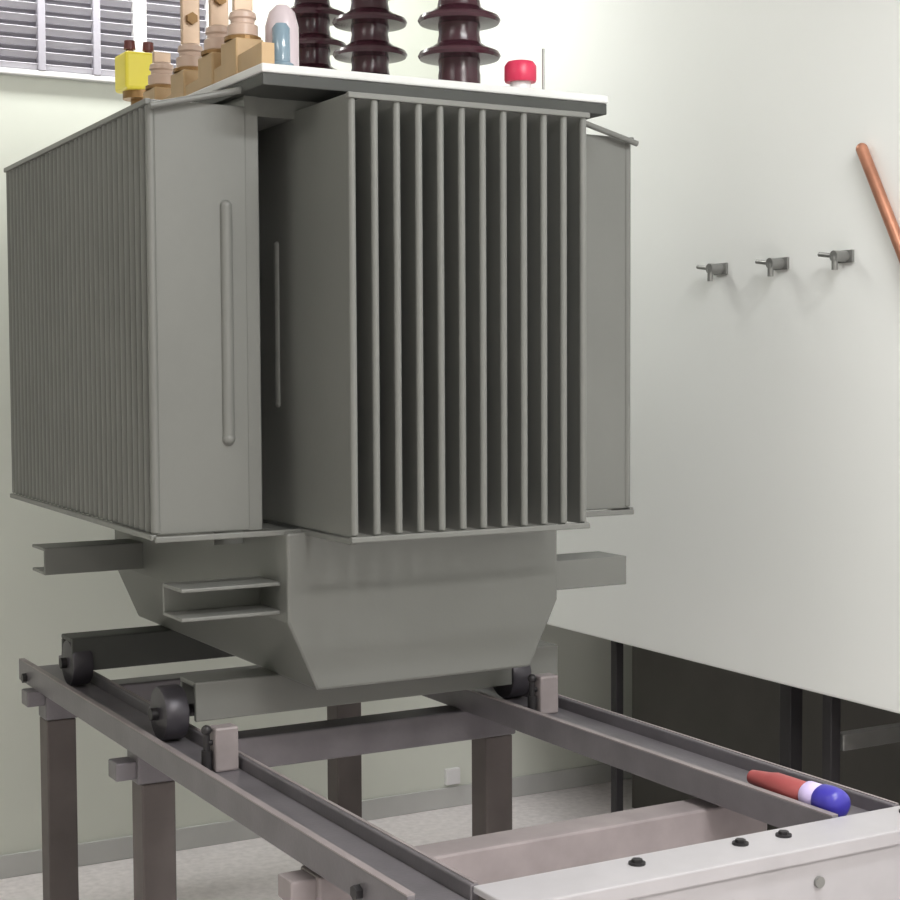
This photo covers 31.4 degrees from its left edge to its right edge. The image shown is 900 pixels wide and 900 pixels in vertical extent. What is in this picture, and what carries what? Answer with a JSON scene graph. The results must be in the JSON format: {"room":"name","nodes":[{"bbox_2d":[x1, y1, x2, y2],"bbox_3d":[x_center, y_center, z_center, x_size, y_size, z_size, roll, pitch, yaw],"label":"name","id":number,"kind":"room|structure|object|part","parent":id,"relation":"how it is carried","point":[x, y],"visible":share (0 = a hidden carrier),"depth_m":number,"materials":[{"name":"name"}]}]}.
{"room":"electrical room","nodes":[
{"label":"electrical room","id":0,"kind":"room"},
{"bbox_2d":[0,0,631,854],"bbox_3d":[-1.781,-0.311,4.887,7.900,3.370,0.120,-2,3,-29],"label":"wall","id":1,"kind":"structure","parent":0,"point":[36,113],"depth_m":5.20,"materials":[{"name":"white paint"}]},
{"bbox_2d":[0,0,208,83],"bbox_3d":[-1.358,-1.483,4.981,1.300,0.623,0.030,-2,3,-29],"label":"air vent","id":2,"kind":"object","parent":1,"relation":"in","point":[77,40],"visible":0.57,"depth_m":5.10,"materials":[{"name":"white plastic"}]},
{"bbox_3d":[-1.365,-1.465,4.978,0.165,0.548,0.018,-2,3,-29],"label":"louvre panel","id":3,"kind":"part","parent":2,"relation":"part of","materials":[{"name":"white paint"}]},
{"bbox_3d":[-1.211,-1.470,5.064,0.165,0.548,0.018,-2,3,-29],"label":"louvre panel","id":4,"kind":"part","parent":2,"relation":"part of","materials":[{"name":"white paint"}]},
{"bbox_3d":[-1.071,-1.475,5.143,0.131,0.548,0.018,-2,3,-29],"label":"louvre panel","id":5,"kind":"part","parent":2,"relation":"part of","materials":[{"name":"white paint"}]},
{"bbox_3d":[-0.906,-1.481,5.236,0.224,0.548,0.018,-2,3,-29],"label":"louvre panel","id":6,"kind":"part","parent":2,"relation":"part of","materials":[{"name":"white paint"}]},
{"bbox_2d":[0,763,631,878],"bbox_3d":[-1.740,1.337,4.915,7.700,0.075,0.012,-2,3,-29],"label":"baseboard","id":7,"kind":"structure","parent":1,"relation":"attached to","point":[118,848],"depth_m":5.73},
{"bbox_2d":[444,767,459,784],"bbox_3d":[0.008,1.200,5.889,0.060,0.060,0.020,-2,3,-29],"label":"wall socket","id":8,"kind":"object","parent":1,"relation":"attached to","point":[451,775],"visible":1,"depth_m":5.88,"materials":[{"name":"white plastic"}]},
{"bbox_2d":[0,778,633,899],"bbox_3d":[0.288,1.602,1.321,7.900,0.100,8.480,-2,3,-29],"label":"floor","id":9,"kind":"structure","parent":0,"point":[249,869],"depth_m":5.29,"materials":[{"name":"grey concrete"}]},
{"bbox_2d":[19,655,898,899],"bbox_3d":[-0.225,1.019,3.804,1.088,0.812,2.485,-2,3,-29],"label":"stand","id":10,"kind":"object","parent":9,"relation":"on","point":[343,855],"visible":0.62,"depth_m":3.50,"materials":[{"name":"grey metal"}]},
{"bbox_3d":[-1.068,1.058,4.379,0.080,0.662,0.076,-2,3,-29],"label":"post","id":11,"kind":"part","parent":10,"relation":"part of","materials":[{"name":"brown metal"}]},
{"bbox_3d":[-0.683,1.091,3.713,0.080,0.662,0.076,-2,3,-29],"label":"post","id":12,"kind":"part","parent":10,"relation":"part of","materials":[{"name":"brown metal"}]},
{"bbox_2d":[201,723,238,771],"bbox_3d":[-0.480,0.617,3.321,0.075,0.098,0.040,-2,3,-29],"label":"wheel stop","id":13,"kind":"object","parent":10,"relation":"on","point":[219,753],"visible":0.96,"depth_m":3.31,"materials":[{"name":"metal"}]},
{"bbox_3d":[-0.580,0.661,3.494,0.128,0.058,2.325,-2,3,-29],"label":"rail","id":14,"kind":"part","parent":10,"relation":"part of","materials":[{"name":"grey metal"}]},
{"bbox_2d":[4,0,638,740],"bbox_3d":[-0.401,-0.417,4.145,1.228,2.074,1.809,-2,3,-29],"label":"transformer","id":15,"kind":"object","parent":10,"relation":"on","point":[336,363],"visible":1,"depth_m":3.48,"materials":[{"name":"grey paint"}]},
{"bbox_3d":[-0.863,-1.083,4.309,0.032,0.036,0.032,-2,3,-29],"label":"knob","id":16,"kind":"part","parent":15,"relation":"part of","materials":[{"name":"red plastic"}]},
{"bbox_3d":[-0.839,-0.904,4.331,0.090,0.130,0.090,-2,3,-29],"label":"stem","id":17,"kind":"part","parent":15,"relation":"part of","materials":[{"name":"brown metal"}]},
{"bbox_3d":[-0.818,-1.085,4.334,0.032,0.036,0.032,-2,3,-29],"label":"knob","id":18,"kind":"part","parent":15,"relation":"part of","materials":[{"name":"red plastic"}]},
{"bbox_3d":[-0.514,-0.732,3.316,0.228,0.067,0.014,-2,3,-29],"label":"brace rod","id":19,"kind":"part","parent":15,"relation":"part of","materials":[{"name":"grey paint"}]},
{"bbox_3d":[-0.412,-0.303,4.172,0.785,0.975,1.308,-2,3,-29],"label":"tank","id":20,"kind":"part","parent":15,"relation":"part of","materials":[{"name":"grey metal"}]},
{"bbox_3d":[-0.344,0.316,4.136,0.692,0.348,1.210,-2,3,-29],"label":"tank","id":21,"kind":"part","parent":15,"relation":"part of","materials":[{"name":"grey metal"}]},
{"bbox_3d":[-0.386,-0.823,4.125,0.856,0.018,1.536,-2,3,-29],"label":"lid","id":22,"kind":"part","parent":15,"relation":"part of","materials":[{"name":"paint"}]},
{"bbox_3d":[0.359,-0.762,3.807,0.213,0.067,0.014,-2,3,-29],"label":"brace rod","id":23,"kind":"part","parent":15,"relation":"part of","materials":[{"name":"grey paint"}]},
{"bbox_3d":[-0.316,1.032,4.802,0.080,0.662,0.076,-2,3,-29],"label":"post","id":24,"kind":"part","parent":10,"relation":"part of","materials":[{"name":"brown metal"}]},
{"bbox_3d":[0.110,1.064,4.158,0.080,0.662,0.076,-2,3,-29],"label":"post","id":25,"kind":"part","parent":10,"relation":"part of","materials":[{"name":"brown metal"}]},
{"bbox_2d":[527,673,557,713],"bbox_3d":[0.220,0.586,3.852,0.075,0.098,0.040,-2,3,-29],"label":"wheel stop","id":26,"kind":"object","parent":10,"relation":"on","point":[542,697],"visible":0.95,"depth_m":3.84,"materials":[{"name":"metal"}]},
{"bbox_3d":[0.149,0.631,3.996,0.165,0.058,2.485,-2,3,-29],"label":"rail","id":27,"kind":"part","parent":10,"relation":"part of","materials":[{"name":"grey metal"}]},
{"bbox_2d":[747,770,850,816],"bbox_3d":[0.655,0.645,3.030,0.060,0.060,0.252,-2,3,-29],"label":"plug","id":28,"kind":"object","parent":10,"relation":"on","point":[827,797],"visible":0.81,"depth_m":2.98,"materials":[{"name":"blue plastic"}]},
{"bbox_2d":[473,806,899,899],"bbox_3d":[0.776,1.059,2.865,1.625,0.819,0.126,-2,3,-29],"label":"beam","id":29,"kind":"structure","parent":9,"relation":"on","point":[855,856],"depth_m":2.65,"materials":[{"name":"metal"}]},
{"bbox_2d":[479,0,899,830],"bbox_3d":[1.635,-0.190,4.172,1.253,3.170,4.475,-2,3,-29],"label":"partition wall","id":30,"kind":"structure","parent":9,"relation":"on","point":[757,608],"depth_m":4.45,"materials":[{"name":"white paint"}]},
{"bbox_3d":[0.538,0.975,5.148,0.030,0.752,0.030,-2,3,-29],"label":"leg","id":31,"kind":"part","parent":30,"relation":"part of","materials":[{"name":"metal"}]},
{"bbox_3d":[1.687,1.025,4.075,0.030,0.752,4.110,-2,3,-29],"label":"panel","id":32,"kind":"part","parent":30,"relation":"part of","materials":[{"name":"white paint"}]},
{"bbox_3d":[0.943,1.010,4.433,0.045,0.752,0.045,-2,3,-29],"label":"leg","id":33,"kind":"part","parent":30,"relation":"part of","materials":[{"name":"metal"}]},
{"bbox_3d":[1.020,1.018,4.287,0.035,0.752,0.035,-2,3,-29],"label":"leg","id":34,"kind":"part","parent":30,"relation":"part of","materials":[{"name":"metal"}]},
{"bbox_2d":[856,143,899,262],"bbox_3d":[1.105,-0.473,3.895,0.030,0.582,0.323,-2,3,-29],"label":"tube","id":35,"kind":"object","parent":30,"relation":"attached to","point":[887,214],"visible":1,"depth_m":3.95,"materials":[{"name":"orange metal"}]}
]}

